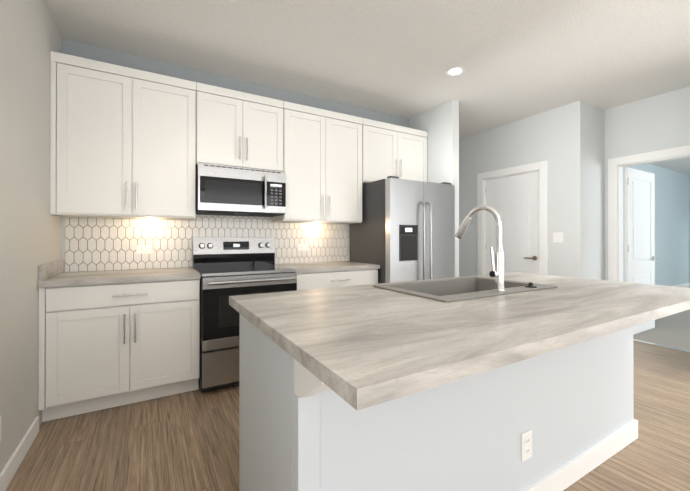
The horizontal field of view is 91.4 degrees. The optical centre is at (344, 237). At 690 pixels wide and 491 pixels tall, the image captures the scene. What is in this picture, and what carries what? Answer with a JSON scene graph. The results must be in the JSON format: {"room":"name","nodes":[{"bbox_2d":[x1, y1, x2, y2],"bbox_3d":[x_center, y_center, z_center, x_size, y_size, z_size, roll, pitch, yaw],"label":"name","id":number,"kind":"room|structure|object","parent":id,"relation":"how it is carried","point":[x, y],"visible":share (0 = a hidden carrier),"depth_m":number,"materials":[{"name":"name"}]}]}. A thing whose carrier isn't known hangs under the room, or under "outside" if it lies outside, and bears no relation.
{"room":"kitchen","nodes":[
{"label":"kitchen","id":0,"kind":"room"},
{"bbox_2d":[0,0,63,472],"bbox_3d":[-0.135,-0.192,-1.068,0.120,2.740,9.520,0,0,-30],"label":"wall","id":1,"kind":"structure","parent":0,"point":[31,237],"depth_m":1.84,"materials":[{"name":"grey paint"}]},
{"bbox_2d":[0,416,38,490],"bbox_3d":[0.220,1.131,-1.548,0.014,0.092,8.340,0,0,-30],"label":"baseboard","id":2,"kind":"structure","parent":1,"relation":"attached to","point":[9,470],"depth_m":1.73,"materials":[{"name":"white wood"}]},
{"bbox_2d":[64,40,411,271],"bbox_3d":[-0.666,-0.178,3.581,3.640,2.740,0.150,0,0,-30],"label":"wall","id":3,"kind":"structure","parent":0,"point":[72,48],"depth_m":3.21,"materials":[{"name":"grey paint"}]},
{"bbox_2d":[50,51,195,219],"bbox_3d":[-1.716,-0.719,2.693,0.927,1.140,0.384,0,0,-30],"label":"upper cabinet","id":4,"kind":"object","parent":3,"relation":"attached to","point":[122,142],"visible":1,"depth_m":2.53,"materials":[{"name":"white wood"}]},
{"bbox_2d":[65,215,347,271],"bbox_3d":[-1.082,0.034,3.280,2.570,0.483,0.008,0,0,-30],"label":"tile backsplash","id":5,"kind":"structure","parent":3,"relation":"attached to","point":[98,244],"depth_m":3.01,"materials":[{"name":"white tile"}]},
{"bbox_2d":[137,245,151,253],"bbox_3d":[-1.725,0.105,2.895,0.118,0.072,0.009,0,0,-30],"label":"outlet","id":6,"kind":"object","parent":5,"relation":"attached to","point":[144,249],"visible":1,"depth_m":2.89,"materials":[{"name":"white plastic"}]},
{"bbox_2d":[298,244,307,250],"bbox_3d":[-0.455,0.107,3.635,0.118,0.072,0.009,0,0,-30],"label":"outlet","id":7,"kind":"object","parent":5,"relation":"attached to","point":[302,247],"visible":1,"depth_m":3.63,"materials":[{"name":"white plastic"}]},
{"bbox_2d":[196,82,283,171],"bbox_3d":[-0.986,-0.950,3.119,0.757,0.676,0.384,0,0,-30],"label":"upper cabinet","id":8,"kind":"object","parent":3,"relation":"attached to","point":[234,128],"visible":0.92,"depth_m":2.96,"materials":[{"name":"white wood"}]},
{"bbox_2d":[196,163,285,216],"bbox_3d":[-0.962,-0.407,3.077,0.751,0.404,0.458,0,0,-30],"label":"microwave","id":9,"kind":"object","parent":8,"relation":"attached to","point":[230,190],"visible":1,"depth_m":2.90,"materials":[{"name":"grey metal"}]},
{"bbox_2d":[272,101,362,223],"bbox_3d":[-0.273,-0.717,3.533,0.887,1.140,0.384,0,0,-30],"label":"upper cabinet","id":10,"kind":"object","parent":3,"relation":"attached to","point":[322,159],"visible":1,"depth_m":3.37,"materials":[{"name":"white wood"}]},
{"bbox_2d":[362,118,427,183],"bbox_3d":[0.520,-0.941,3.995,0.942,0.688,0.384,0,0,-30],"label":"upper cabinet","id":11,"kind":"object","parent":3,"relation":"attached to","point":[388,149],"visible":0.69,"depth_m":3.83,"materials":[{"name":"white wood"}]},
{"bbox_2d":[5,341,689,490],"bbox_3d":[2.216,1.212,0.296,5.560,0.060,9.520,0,0,-30],"label":"floor","id":12,"kind":"structure","parent":0,"point":[187,441],"depth_m":1.92,"materials":[{"name":"brown wood"}]},
{"bbox_2d":[38,279,199,421],"bbox_3d":[-1.647,0.751,2.570,0.927,0.874,0.660,0,0,-30],"label":"base cabinet","id":13,"kind":"object","parent":12,"relation":"on","point":[103,346],"visible":1,"depth_m":2.29,"materials":[{"name":"white wood"}]},
{"bbox_2d":[38,260,200,287],"bbox_3d":[-1.650,0.243,2.578,0.926,0.138,0.645,0,0,-30],"label":"countertop","id":14,"kind":"structure","parent":13,"relation":"on","point":[52,274],"depth_m":2.37,"materials":[{"name":"laminate"}]},
{"bbox_2d":[192,237,296,391],"bbox_3d":[-0.886,0.595,2.944,0.751,1.189,0.736,0,0,-30],"label":"range","id":15,"kind":"object","parent":12,"relation":"on","point":[225,267],"visible":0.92,"depth_m":2.62,"materials":[{"name":"grey metal"}]},
{"bbox_2d":[297,269,377,289],"bbox_3d":[-0.199,0.753,3.413,0.897,0.874,0.660,0,0,-30],"label":"base cabinet","id":16,"kind":"object","parent":12,"relation":"on","point":[316,280],"visible":0.08,"depth_m":3.14,"materials":[{"name":"white wood"}]},
{"bbox_2d":[275,261,379,272],"bbox_3d":[-0.200,0.296,3.421,0.902,0.038,0.645,0,0,-30],"label":"countertop","id":17,"kind":"structure","parent":16,"relation":"on","point":[322,266],"depth_m":3.27,"materials":[{"name":"laminate"}]},
{"bbox_2d":[350,176,454,283],"bbox_3d":[0.652,0.294,3.784,0.900,1.792,0.822,0,0,-30],"label":"refrigerator","id":18,"kind":"object","parent":12,"relation":"on","point":[403,230],"visible":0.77,"depth_m":3.45,"materials":[{"name":"grey metal"}]},
{"bbox_2d":[239,314,637,490],"bbox_3d":[0.664,0.748,1.679,2.155,0.874,0.849,0,0,-30],"label":"kitchen island","id":19,"kind":"object","parent":12,"relation":"on","point":[302,428],"visible":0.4,"depth_m":1.27,"materials":[{"name":"white paint"}]},
{"bbox_2d":[229,272,689,409],"bbox_3d":[0.689,0.291,1.623,2.188,0.038,1.105,0,0,-30],"label":"island countertop","id":20,"kind":"structure","parent":19,"relation":"on","point":[358,347],"depth_m":1.04,"materials":[{"name":"laminate"}]},
{"bbox_2d":[373,276,557,301],"bbox_3d":[0.652,0.376,1.833,0.850,0.226,0.530,0,0,-30],"label":"sink","id":21,"kind":"object","parent":20,"relation":"in","point":[453,289],"visible":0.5,"depth_m":1.96,"materials":[{"name":"grey metal"}]},
{"bbox_2d":[525,282,536,287],"bbox_3d":[0.978,0.250,1.770,0.056,0.024,0.056,0,0,-30],"label":"cover","id":22,"kind":"object","parent":21,"relation":"on","point":[530,285],"visible":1,"depth_m":1.76,"materials":[{"name":"grey"}]},
{"bbox_2d":[455,205,505,291],"bbox_3d":[0.680,0.050,1.736,0.087,0.425,0.297,0,0,-30],"label":"faucet","id":23,"kind":"object","parent":20,"relation":"on","point":[497,272],"visible":1,"depth_m":1.63,"materials":[{"name":"silver metal"}]},
{"bbox_2d":[521,429,531,461],"bbox_3d":[0.783,0.896,1.447,0.072,0.118,0.009,0,0,-30],"label":"outlet","id":24,"kind":"object","parent":19,"relation":"attached to","point":[526,445],"visible":1,"depth_m":1.44,"materials":[{"name":"white plastic"}]},
{"bbox_2d":[45,0,689,174],"bbox_3d":[5.103,-1.583,1.984,12.240,0.060,9.520,0,0,-30],"label":"ceiling","id":25,"kind":"structure","parent":0,"point":[518,59],"depth_m":2.73,"materials":[{"name":"white paint"}]},
{"bbox_2d":[445,67,464,75],"bbox_3d":[1.027,-1.547,3.141,0.176,0.004,0.176,0,0,-30],"label":"recessed light","id":26,"kind":"object","parent":25,"relation":"in","point":[454,71],"visible":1,"depth_m":3.14,"materials":[{"name":"white plastic"}]},
{"bbox_2d":[412,99,459,276],"bbox_3d":[1.074,-0.177,4.101,0.110,2.740,0.700,0,0,-30],"label":"wall","id":27,"kind":"structure","parent":0,"point":[441,122],"depth_m":3.88,"materials":[{"name":"grey paint"}]},
{"bbox_2d":[460,100,587,278],"bbox_3d":[2.244,-0.175,4.615,0.110,2.740,1.830,0,0,-30],"label":"wall","id":28,"kind":"structure","parent":0,"point":[578,144],"depth_m":4.07,"materials":[{"name":"grey paint"}]},
{"bbox_2d":[477,160,546,274],"bbox_3d":[2.262,0.129,4.566,0.127,2.132,1.004,0,0,-30],"label":"door frame","id":29,"kind":"structure","parent":28,"relation":"attached to","point":[541,166],"depth_m":4.40,"materials":[{"name":"white wood"}]},
{"bbox_2d":[486,171,538,274],"bbox_3d":[2.240,0.175,4.556,0.095,2.015,0.794,0,0,-30],"label":"pantry door","id":30,"kind":"structure","parent":28,"relation":"in","point":[513,201],"depth_m":4.51,"materials":[{"name":"white wood"}]},
{"bbox_2d":[553,232,562,242],"bbox_3d":[2.537,0.003,4.004,0.010,0.120,0.116,0,0,-30],"label":"switch plate","id":31,"kind":"object","parent":28,"relation":"attached to","point":[557,236],"visible":1,"depth_m":4.00,"materials":[{"name":"white plastic"}]},
{"bbox_2d":[588,104,607,279],"bbox_3d":[2.927,-0.177,4.018,0.450,2.740,0.110,0,0,-30],"label":"wall","id":32,"kind":"structure","parent":0,"point":[597,226],"depth_m":3.99,"materials":[{"name":"grey paint"}]},
{"bbox_2d":[604,86,689,285],"bbox_3d":[4.013,-0.181,2.729,0.110,2.740,5.070,0,0,-30],"label":"wall","id":33,"kind":"structure","parent":0,"point":[662,121],"depth_m":4.07,"materials":[{"name":"grey paint"}]},
{"bbox_2d":[624,167,657,334],"bbox_3d":[3.691,0.175,4.207,0.802,2.010,0.155,0,0,-30],"label":"bedroom door","id":34,"kind":"structure","parent":33,"relation":"in","point":[639,200],"depth_m":4.17,"materials":[{"name":"white wood"}]},
{"bbox_2d":[608,145,689,352],"bbox_3d":[3.477,0.126,3.648,0.144,2.132,1.004,0,0,-30],"label":"trim","id":35,"kind":"structure","parent":33,"relation":"attached to","point":[615,229],"depth_m":3.97,"materials":[{"name":"white wood"}]},
{"bbox_2d":[674,283,689,286],"bbox_3d":[5.597,1.155,6.583,6.510,0.092,0.014,0,0,-30],"label":"baseboard","id":36,"kind":"structure","parent":33,"relation":"attached to","point":[686,284],"depth_m":8.01,"materials":[{"name":"white wood"}]},
{"bbox_2d":[633,286,689,350],"bbox_3d":[6.907,1.221,4.403,6.680,0.066,5.340,0,0,-30],"label":"floor carpet","id":37,"kind":"object","parent":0,"point":[673,330],"depth_m":4.19,"materials":[{"name":"grey carpet"}]}
]}

